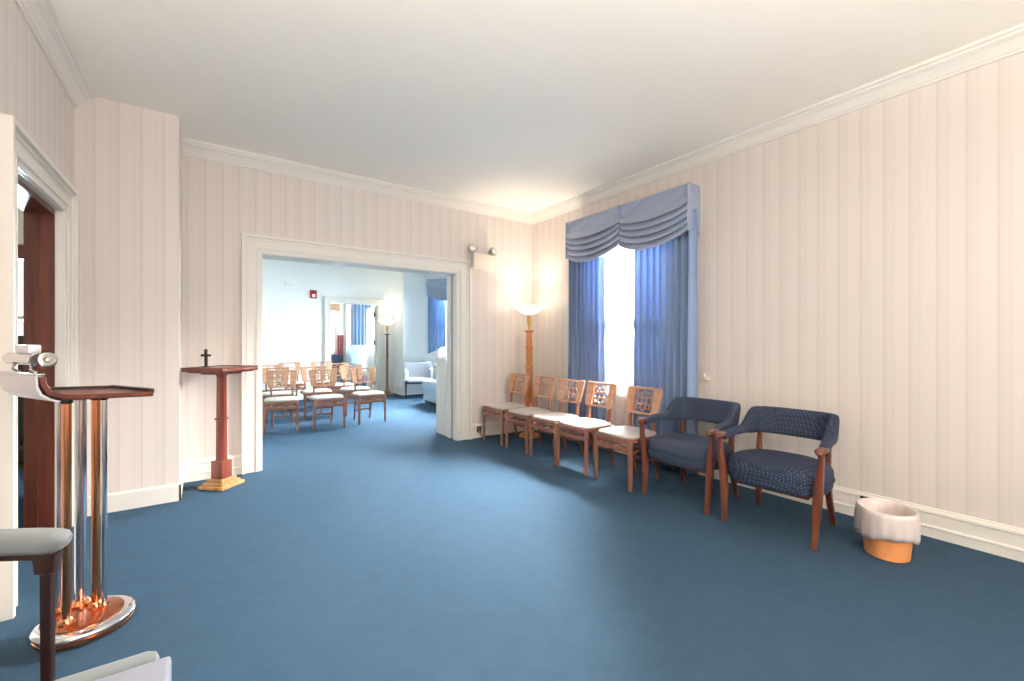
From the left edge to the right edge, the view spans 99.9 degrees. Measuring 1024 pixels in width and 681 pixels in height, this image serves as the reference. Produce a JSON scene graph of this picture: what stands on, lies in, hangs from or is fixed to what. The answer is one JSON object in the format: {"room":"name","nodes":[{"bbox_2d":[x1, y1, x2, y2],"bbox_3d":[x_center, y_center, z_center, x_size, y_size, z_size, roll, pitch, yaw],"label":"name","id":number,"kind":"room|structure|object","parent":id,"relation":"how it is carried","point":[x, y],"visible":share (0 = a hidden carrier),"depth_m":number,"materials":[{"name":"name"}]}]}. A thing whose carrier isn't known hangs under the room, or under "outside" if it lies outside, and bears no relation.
{"room":"funeral home parlor","nodes":[
{"label":"funeral home parlor","id":0,"kind":"room"},
{"bbox_2d":[18,207,22,244],"bbox_3d":[-4.743,-0.240,2.280,3.325,2.880,3.980,0,0,-35],"label":"wall","id":1,"kind":"structure","parent":0,"point":[20,212],"depth_m":4.26,"materials":[{"name":"beige paint"}]},
{"bbox_2d":[18,245,22,259],"bbox_3d":[-4.880,-0.870,4.215,0.550,0.140,0.050,0,0,-35],"label":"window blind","id":2,"kind":"object","parent":1,"relation":"attached to","point":[20,247],"visible":0.02,"depth_m":4.22,"materials":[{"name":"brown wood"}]},
{"bbox_2d":[14,0,94,107],"bbox_3d":[-1.482,-1.625,0.036,1.130,0.110,6.380,0,0,-35],"label":"crown molding","id":3,"kind":"structure","parent":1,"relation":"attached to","point":[40,16],"depth_m":2.38,"materials":[{"name":"paint"}]},
{"bbox_2d":[0,0,73,185],"bbox_3d":[-1.691,-0.240,0.071,1.230,2.880,7.080,0,0,-35],"label":"wall","id":4,"kind":"structure","parent":0,"point":[31,92],"depth_m":2.20,"materials":[{"name":"paper"}]},
{"bbox_2d":[18,179,54,527],"bbox_3d":[-2.613,0.190,2.257,0.128,2.020,0.890,0,0,-35],"label":"door","id":5,"kind":"structure","parent":4,"relation":"in","point":[38,216],"depth_m":2.59,"materials":[{"name":"brown wood"}]},
{"bbox_2d":[0,113,78,621],"bbox_3d":[-2.529,0.115,2.317,0.078,2.170,1.190,0,0,-35],"label":"door frame","id":6,"kind":"structure","parent":4,"relation":"attached to","point":[19,151],"depth_m":1.95,"materials":[{"name":"paint"}]},
{"bbox_2d":[74,97,181,496],"bbox_3d":[-2.873,-0.240,3.270,0.560,2.880,0.500,0,0,-35],"label":"wall pier","id":7,"kind":"object","parent":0,"point":[128,158],"visible":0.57,"depth_m":3.07,"materials":[{"name":"paper"}]},
{"bbox_2d":[87,468,183,515],"bbox_3d":[-2.846,1.135,3.269,0.542,0.130,0.492,0,0,-35],"label":"baseboard","id":8,"kind":"object","parent":7,"relation":"attached to","point":[125,500],"visible":0.79,"depth_m":3.10,"materials":[{"name":"paint"}]},
{"bbox_2d":[262,259,440,390],"bbox_3d":[-3.998,-0.240,9.032,5.460,2.880,0.150,0,0,-35],"label":"wall","id":9,"kind":"structure","parent":0,"point":[292,321],"depth_m":8.77,"materials":[{"name":"white paint"}]},
{"bbox_2d":[310,290,316,297],"bbox_3d":[-4.083,-0.953,8.844,0.130,0.165,0.062,0,0,-35],"label":"fire alarm","id":10,"kind":"object","parent":9,"relation":"attached to","point":[313,293],"visible":1,"depth_m":8.83,"materials":[{"name":"red plastic"}]},
{"bbox_2d":[293,385,402,399],"bbox_3d":[-4.269,1.111,8.396,4.240,0.178,0.570,0,0,-35],"label":"baseboard","id":11,"kind":"structure","parent":9,"relation":"attached to","point":[395,389],"depth_m":9.55,"materials":[{"name":"paint"}]},
{"bbox_2d":[324,296,384,391],"bbox_3d":[-3.442,0.135,9.407,1.260,2.130,0.206,0,0,-35],"label":"door frame","id":12,"kind":"structure","parent":9,"relation":"attached to","point":[327,299],"depth_m":9.63,"materials":[{"name":"paint"}]},
{"bbox_2d":[364,306,375,390],"bbox_3d":[-3.357,0.205,10.150,0.108,1.970,0.937,0,0,-29],"label":"door","id":13,"kind":"structure","parent":9,"relation":"in","point":[371,312],"depth_m":10.05,"materials":[{"name":"paint"}]},
{"bbox_2d":[182,155,532,460],"bbox_3d":[-1.577,-0.240,4.574,4.495,2.880,0.120,0,0,-35],"label":"wall","id":14,"kind":"structure","parent":0,"point":[221,202],"depth_m":4.13,"materials":[{"name":"paper"}]},
{"bbox_2d":[182,420,524,482],"bbox_3d":[-1.244,1.111,4.723,3.780,0.178,0.026,0,0,-35],"label":"baseboard","id":15,"kind":"structure","parent":14,"relation":"attached to","point":[198,469],"depth_m":3.83,"materials":[{"name":"paint"}]},
{"bbox_2d":[241,233,471,474],"bbox_3d":[-1.538,0.117,4.654,2.372,2.165,0.296,0,0,-35],"label":"door frame","id":16,"kind":"structure","parent":14,"relation":"attached to","point":[253,246],"depth_m":4.37,"materials":[{"name":"paint"}]},
{"bbox_2d":[182,137,532,224],"bbox_3d":[-1.222,-1.625,4.693,3.780,0.110,0.100,0,0,-35],"label":"crown molding","id":17,"kind":"structure","parent":14,"relation":"attached to","point":[192,148],"depth_m":4.31,"materials":[{"name":"paint"}]},
{"bbox_2d":[468,245,495,271],"bbox_3d":[-0.370,-1.010,5.287,0.403,0.301,0.127,0,0,-35],"label":"emergency light","id":18,"kind":"object","parent":14,"relation":"attached to","point":[477,261],"visible":1,"depth_m":5.27,"materials":[{"name":"beige plastic"}]},
{"bbox_2d":[470,252,473,267],"bbox_3d":[-0.482,-0.970,5.186,0.052,0.180,0.011,0,0,-35],"label":"emergency light","id":19,"kind":"object","parent":18,"relation":"attached to","point":[471,253],"depth_m":5.18,"materials":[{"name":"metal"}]},
{"bbox_2d":[336,300,446,382],"bbox_3d":[-3.837,-0.240,11.235,4.400,2.880,3.250,0,0,-35],"label":"wall","id":20,"kind":"structure","parent":0,"point":[341,314],"depth_m":12.06,"materials":[{"name":"white paint"}]},
{"bbox_2d":[331,311,337,354],"bbox_3d":[-5.116,-0.350,11.926,0.520,1.500,0.120,0,0,-35],"label":"window","id":21,"kind":"structure","parent":20,"relation":"in","point":[335,327],"depth_m":12.01,"materials":[{"name":"paint"}]},
{"bbox_2d":[331,303,339,310],"bbox_3d":[-5.044,-0.980,11.824,0.600,0.320,0.050,0,0,-35],"label":"window blind","id":22,"kind":"object","parent":20,"relation":"attached to","point":[334,306],"visible":0.22,"depth_m":11.91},
{"bbox_2d":[337,335,343,358],"bbox_3d":[-4.768,0.325,11.953,0.164,0.950,0.044,0,0,-35],"label":"curtain","id":23,"kind":"object","parent":20,"relation":"hanging from","point":[340,338],"visible":0.62,"depth_m":11.95,"materials":[{"name":"red fabric"}]},
{"bbox_2d":[345,304,350,382],"bbox_3d":[-4.626,-0.050,12.116,0.140,2.500,0.100,0,0,-35],"label":"trim","id":24,"kind":"structure","parent":20,"relation":"attached to","point":[347,306],"depth_m":12.08,"materials":[{"name":"paint"}]},
{"bbox_2d":[353,304,370,381],"bbox_3d":[-4.258,0.045,12.255,0.504,2.250,0.074,0,0,-35],"label":"curtain","id":25,"kind":"object","parent":20,"relation":"hanging from","point":[359,311],"visible":0.36,"depth_m":12.20,"materials":[{"name":"fabric"}]},
{"bbox_2d":[394,271,446,394],"bbox_3d":[-0.759,-0.240,8.315,1.380,2.880,4.780,0,0,-35],"label":"wall","id":26,"kind":"structure","parent":0,"point":[402,281],"depth_m":9.58,"materials":[{"name":"white paint"}]},
{"bbox_2d":[428,296,444,352],"bbox_3d":[-1.677,-0.450,9.553,0.424,1.500,0.054,0,0,13],"label":"curtain","id":27,"kind":"object","parent":26,"relation":"hanging from","point":[436,308],"visible":0.88,"depth_m":9.54,"materials":[{"name":"fabric"}]},
{"bbox_2d":[427,279,446,299],"bbox_3d":[-1.431,-1.117,9.461,0.953,0.487,0.196,0,0,13],"label":"window valance","id":28,"kind":"object","parent":26,"relation":"attached to","point":[436,288],"visible":0.56,"depth_m":9.46,"materials":[{"name":"fabric"}]},
{"bbox_2d":[434,322,446,360],"bbox_3d":[-1.390,-0.400,9.639,0.700,1.700,0.120,0,0,13],"label":"window","id":29,"kind":"structure","parent":26,"relation":"in","point":[436,353],"depth_m":9.66,"materials":[{"name":"glass"}]},
{"bbox_2d":[0,383,1023,680],"bbox_3d":[-2.264,1.250,4.896,10.400,0.100,15.800,0,0,-35],"label":"floor","id":30,"kind":"structure","parent":0,"point":[398,548],"depth_m":2.16,"materials":[{"name":"carpet"}]},
{"bbox_2d":[18,336,22,468],"bbox_3d":[-3.959,0.581,3.347,0.710,1.242,0.648,0,0,-35],"label":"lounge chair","id":31,"kind":"object","parent":30,"relation":"on","point":[20,338],"visible":0.02,"depth_m":3.51,"materials":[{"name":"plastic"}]},
{"bbox_2d":[0,528,72,680],"bbox_3d":[-1.598,0.781,1.008,0.621,0.842,0.599,0,0,-18],"label":"lounge chair","id":32,"kind":"object","parent":30,"relation":"on","point":[43,547],"visible":1,"depth_m":1.31,"materials":[{"name":"fabric"}]},
{"bbox_2d":[0,373,153,651],"bbox_3d":[-1.767,0.662,1.763,0.374,1.076,0.369,0,0,25],"label":"stand","id":33,"kind":"object","parent":30,"relation":"on","point":[83,620],"visible":0.92,"depth_m":1.82,"materials":[{"name":"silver metal"}]},
{"bbox_2d":[0,345,57,375],"bbox_3d":[-1.818,0.070,1.617,0.336,0.110,0.073,0,0,26],"label":"lamp","id":34,"kind":"object","parent":33,"relation":"on","point":[30,355],"visible":1,"depth_m":1.56,"materials":[{"name":"silver metal"}]},
{"bbox_2d":[0,373,153,401],"bbox_3d":[-1.756,0.181,1.751,0.472,0.114,0.465,0,0,-35],"label":"tray","id":35,"kind":"object","parent":33,"relation":"on","point":[26,386],"depth_m":1.64,"materials":[{"name":"brown wood"}]},
{"bbox_2d":[54,651,171,680],"bbox_3d":[-0.841,0.800,0.675,0.455,0.800,0.690,0,0,-35],"label":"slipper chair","id":36,"kind":"object","parent":30,"relation":"on","point":[145,666],"visible":1,"depth_m":0.98,"materials":[{"name":"white fabric"}]},
{"bbox_2d":[181,365,258,490],"bbox_3d":[-2.396,0.708,3.548,0.380,0.985,0.380,0,0,10],"label":"pedestal stand","id":37,"kind":"object","parent":30,"relation":"on","point":[221,479],"visible":1,"depth_m":3.51,"materials":[{"name":"brown wood"}]},
{"bbox_2d":[201,349,210,366],"bbox_3d":[-2.519,0.145,3.540,0.080,0.150,0.040,0,0,0],"label":"cross","id":38,"kind":"object","parent":37,"relation":"on","point":[205,355],"visible":0.98,"depth_m":3.53,"materials":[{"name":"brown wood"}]},
{"bbox_2d":[262,365,285,413],"bbox_3d":[-3.978,0.807,7.058,0.410,0.790,0.464,0,0,-35],"label":"folding chair","id":39,"kind":"object","parent":30,"relation":"on","point":[267,366],"visible":0.14,"depth_m":7.01,"materials":[{"name":"brown wood"}]},
{"bbox_2d":[262,367,293,424],"bbox_3d":[-3.517,0.807,6.429,0.410,0.790,0.464,0,0,-33],"label":"folding chair","id":40,"kind":"object","parent":30,"relation":"on","point":[265,394],"visible":0.44,"depth_m":6.46,"materials":[{"name":"brown wood"}]},
{"bbox_2d":[263,370,298,433],"bbox_3d":[-3.105,0.807,5.801,0.410,0.790,0.464,0,0,-28],"label":"folding chair","id":41,"kind":"object","parent":30,"relation":"on","point":[271,400],"visible":1,"depth_m":5.85,"materials":[{"name":"brown wood"}]},
{"bbox_2d":[278,362,303,405],"bbox_3d":[-4.098,0.807,7.979,0.410,0.790,0.464,0,0,-35],"label":"folding chair","id":42,"kind":"object","parent":30,"relation":"on","point":[297,364],"visible":0.56,"depth_m":8.05,"materials":[{"name":"brown wood"}]},
{"bbox_2d":[300,366,332,420],"bbox_3d":[-3.071,0.807,6.734,0.410,0.790,0.464,0,0,-35],"label":"folding chair","id":43,"kind":"object","parent":30,"relation":"on","point":[306,392],"visible":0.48,"depth_m":6.75,"materials":[{"name":"brown wood"}]},
{"bbox_2d":[311,361,337,392],"bbox_3d":[-3.637,0.807,8.308,0.410,0.790,0.464,0,0,-35],"label":"folding chair","id":44,"kind":"object","parent":30,"relation":"on","point":[321,362],"visible":0.29,"depth_m":8.34,"materials":[{"name":"brown wood"}]},
{"bbox_2d":[308,369,344,430],"bbox_3d":[-2.606,0.807,6.022,0.410,0.790,0.464,0,0,-35],"label":"folding chair","id":45,"kind":"object","parent":30,"relation":"on","point":[334,398],"visible":1,"depth_m":6.00,"materials":[{"name":"brown wood"}]},
{"bbox_2d":[331,354,344,382],"bbox_3d":[-4.769,0.791,11.306,0.710,0.822,0.648,0,0,-28],"label":"lounge chair","id":46,"kind":"object","parent":30,"relation":"on","point":[334,358],"visible":0.1,"depth_m":11.55,"materials":[{"name":"blue fabric"}]},
{"bbox_2d":[327,363,353,402],"bbox_3d":[-3.074,0.807,7.702,0.410,0.790,0.464,0,0,-35],"label":"folding chair","id":47,"kind":"object","parent":30,"relation":"on","point":[337,386],"visible":0.34,"depth_m":7.73,"materials":[{"name":"brown wood"}]},
{"bbox_2d":[339,365,370,416],"bbox_3d":[-2.597,0.807,7.085,0.410,0.790,0.464,0,0,-35],"label":"folding chair","id":48,"kind":"object","parent":30,"relation":"on","point":[344,389],"visible":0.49,"depth_m":7.12,"materials":[{"name":"brown wood"}]},
{"bbox_2d":[350,345,366,385],"bbox_3d":[-3.933,0.661,11.534,0.648,1.082,0.610,0,0,45],"label":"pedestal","id":49,"kind":"object","parent":30,"relation":"on","point":[358,355],"visible":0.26,"depth_m":11.58,"materials":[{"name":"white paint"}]},
{"bbox_2d":[350,367,385,424],"bbox_3d":[-2.169,0.807,6.432,0.410,0.790,0.464,0,0,-39],"label":"folding chair","id":50,"kind":"object","parent":30,"relation":"on","point":[365,395],"visible":1,"depth_m":6.45,"materials":[{"name":"brown wood"}]},
{"bbox_2d":[377,320,396,395],"bbox_3d":[-2.756,0.378,9.495,0.412,1.644,0.412,0,0,-35],"label":"floor lamp","id":51,"kind":"object","parent":30,"relation":"on","point":[387,392],"visible":0.98,"depth_m":9.47,"materials":[{"name":"brown metal"}]},
{"bbox_2d":[403,361,432,398],"bbox_3d":[-1.978,0.831,9.115,0.630,0.742,0.580,0,0,-16],"label":"lounge chair","id":52,"kind":"object","parent":30,"relation":"on","point":[413,372],"visible":0.76,"depth_m":9.24,"materials":[{"name":"white fabric"}]},
{"bbox_2d":[422,378,435,404],"bbox_3d":[-0.969,0.803,7.969,0.878,0.806,1.510,0,0,-35],"label":"sofa","id":53,"kind":"object","parent":30,"relation":"on","point":[429,385],"visible":0.18,"depth_m":8.05,"materials":[{"name":"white fabric"}]},
{"bbox_2d":[422,380,435,390],"bbox_3d":[-1.061,0.848,7.903,0.650,0.165,1.440,0,0,-35],"label":"seat cushion","id":54,"kind":"object","parent":53,"relation":"on","point":[428,385],"depth_m":8.05,"materials":[{"name":"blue fabric"}]},
{"bbox_2d":[432,364,435,379],"bbox_3d":[-1.335,0.600,8.101,0.340,0.299,0.128,0,0,25],"label":"throw pillow","id":55,"kind":"object","parent":53,"relation":"on","point":[434,366],"visible":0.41,"depth_m":8.11,"materials":[{"name":"fabric"}]},
{"bbox_2d":[435,358,446,435],"bbox_3d":[-0.559,0.715,5.750,0.882,0.970,0.319,0,0,-35],"label":"radiator cover","id":56,"kind":"object","parent":30,"relation":"on","point":[441,363],"visible":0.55,"depth_m":5.49,"materials":[{"name":"paint"}]},
{"bbox_2d":[479,431,524,437],"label":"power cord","id":57,"kind":"object","parent":30,"relation":"on","point":[522,435],"depth_m":5.35,"materials":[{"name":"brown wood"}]},
{"bbox_2d":[483,373,529,445],"bbox_3d":[-0.050,0.807,5.197,0.464,0.790,0.410,0,0,-36],"label":"folding chair","id":58,"kind":"object","parent":30,"relation":"on","point":[499,408],"visible":0.92,"depth_m":5.17,"materials":[{"name":"wood"}]},
{"bbox_2d":[513,305,544,406],"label":"floor lamp","id":59,"kind":"object","parent":30,"relation":"on","point":[528,309],"depth_m":5.35,"materials":[{"name":"brown wood"}]},
{"bbox_2d":[505,376,556,454],"bbox_3d":[0.229,0.807,4.806,0.464,0.790,0.410,0,0,-35],"label":"folding chair","id":60,"kind":"object","parent":30,"relation":"on","point":[523,413],"visible":0.86,"depth_m":4.79,"materials":[{"name":"brown wood"}]},
{"bbox_2d":[529,378,585,464],"bbox_3d":[0.485,0.807,4.449,0.464,0.790,0.410,0,0,-36],"label":"folding chair","id":61,"kind":"object","parent":30,"relation":"on","point":[549,419],"visible":0.87,"depth_m":4.45,"materials":[{"name":"brown wood"}]},
{"bbox_2d":[556,381,616,475],"bbox_3d":[0.729,0.807,4.106,0.464,0.790,0.410,0,0,-35],"label":"folding chair","id":62,"kind":"object","parent":30,"relation":"on","point":[587,425],"visible":0.94,"depth_m":4.08,"materials":[{"name":"brown wood"}]},
{"bbox_2d":[594,385,663,491],"bbox_3d":[1.019,0.807,3.699,0.464,0.790,0.410,0,0,-33],"label":"chair","id":63,"kind":"object","parent":30,"relation":"on","point":[629,435],"visible":0.93,"depth_m":3.68,"materials":[{"name":"brown wood"}]},
{"bbox_2d":[637,397,740,514],"bbox_3d":[1.405,0.843,3.334,0.609,0.724,0.625,0,0,-37],"label":"armchair","id":64,"kind":"object","parent":30,"relation":"on","point":[697,453],"visible":0.91,"depth_m":3.27,"materials":[{"name":"blue fabric"}]},
{"bbox_2d":[714,406,839,551],"bbox_3d":[1.774,0.843,2.826,0.609,0.724,0.625,0,0,-40],"label":"armchair","id":65,"kind":"object","parent":30,"relation":"on","point":[786,473],"visible":1,"depth_m":2.76,"materials":[{"name":"blue fabric"}]},
{"bbox_2d":[854,498,920,562],"bbox_3d":[2.108,1.067,2.422,0.285,0.266,0.314,0,0,34],"label":"wastebasket","id":66,"kind":"object","parent":30,"relation":"on","point":[889,530],"visible":1,"depth_m":2.33,"materials":[{"name":"orange plastic"}]},
{"bbox_2d":[51,0,1023,212],"bbox_3d":[0.122,-1.730,1.438,5.770,0.100,7.200,0,0,-35],"label":"ceiling","id":67,"kind":"structure","parent":0,"point":[529,106],"depth_m":2.70,"materials":[{"name":"paint"}]},
{"bbox_2d":[533,52,1023,528],"bbox_3d":[2.390,-0.240,3.056,0.200,2.880,7.200,0,0,-35],"label":"wall","id":68,"kind":"structure","parent":0,"point":[864,267],"depth_m":2.83,"materials":[{"name":"paper"}]},
{"bbox_2d":[565,182,699,261],"bbox_3d":[1.132,-1.123,4.431,0.250,0.526,1.593,0,0,-35],"label":"window valance","id":69,"kind":"object","parent":68,"relation":"attached to","point":[654,220],"visible":1,"depth_m":4.19,"materials":[{"name":"fabric"}]},
{"bbox_2d":[567,255,605,449],"bbox_3d":[0.836,0.010,4.852,0.116,2.340,0.559,0,0,-35],"label":"curtain","id":70,"kind":"object","parent":69,"relation":"hanging from","point":[587,280],"visible":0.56,"depth_m":4.81,"materials":[{"name":"fabric"}]},
{"bbox_2d":[606,247,633,446],"bbox_3d":[1.197,-0.020,4.478,0.032,2.320,1.500,0,0,-35],"label":"sheer curtain","id":71,"kind":"object","parent":69,"relation":"hanging from","point":[620,261],"visible":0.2,"depth_m":4.56,"materials":[{"name":"fabric"}]},
{"bbox_2d":[633,209,697,474],"bbox_3d":[1.420,0.010,4.040,0.131,2.340,0.669,0,0,-35],"label":"curtain","id":72,"kind":"object","parent":69,"relation":"hanging from","point":[665,275],"visible":0.73,"depth_m":3.97,"materials":[{"name":"fabric"}]},
{"bbox_2d":[532,23,1023,224],"bbox_3d":[2.244,-1.625,3.001,0.100,0.110,6.880,0,0,-35],"label":"crown molding","id":73,"kind":"structure","parent":68,"relation":"attached to","point":[1006,43],"depth_m":3.03,"materials":[{"name":"paint"}]},
{"bbox_2d":[533,421,1023,562],"bbox_3d":[2.275,1.111,3.023,0.026,0.178,6.880,0,0,-35],"label":"baseboard","id":74,"kind":"structure","parent":68,"relation":"attached to","point":[1003,540],"depth_m":2.54,"materials":[{"name":"paint"}]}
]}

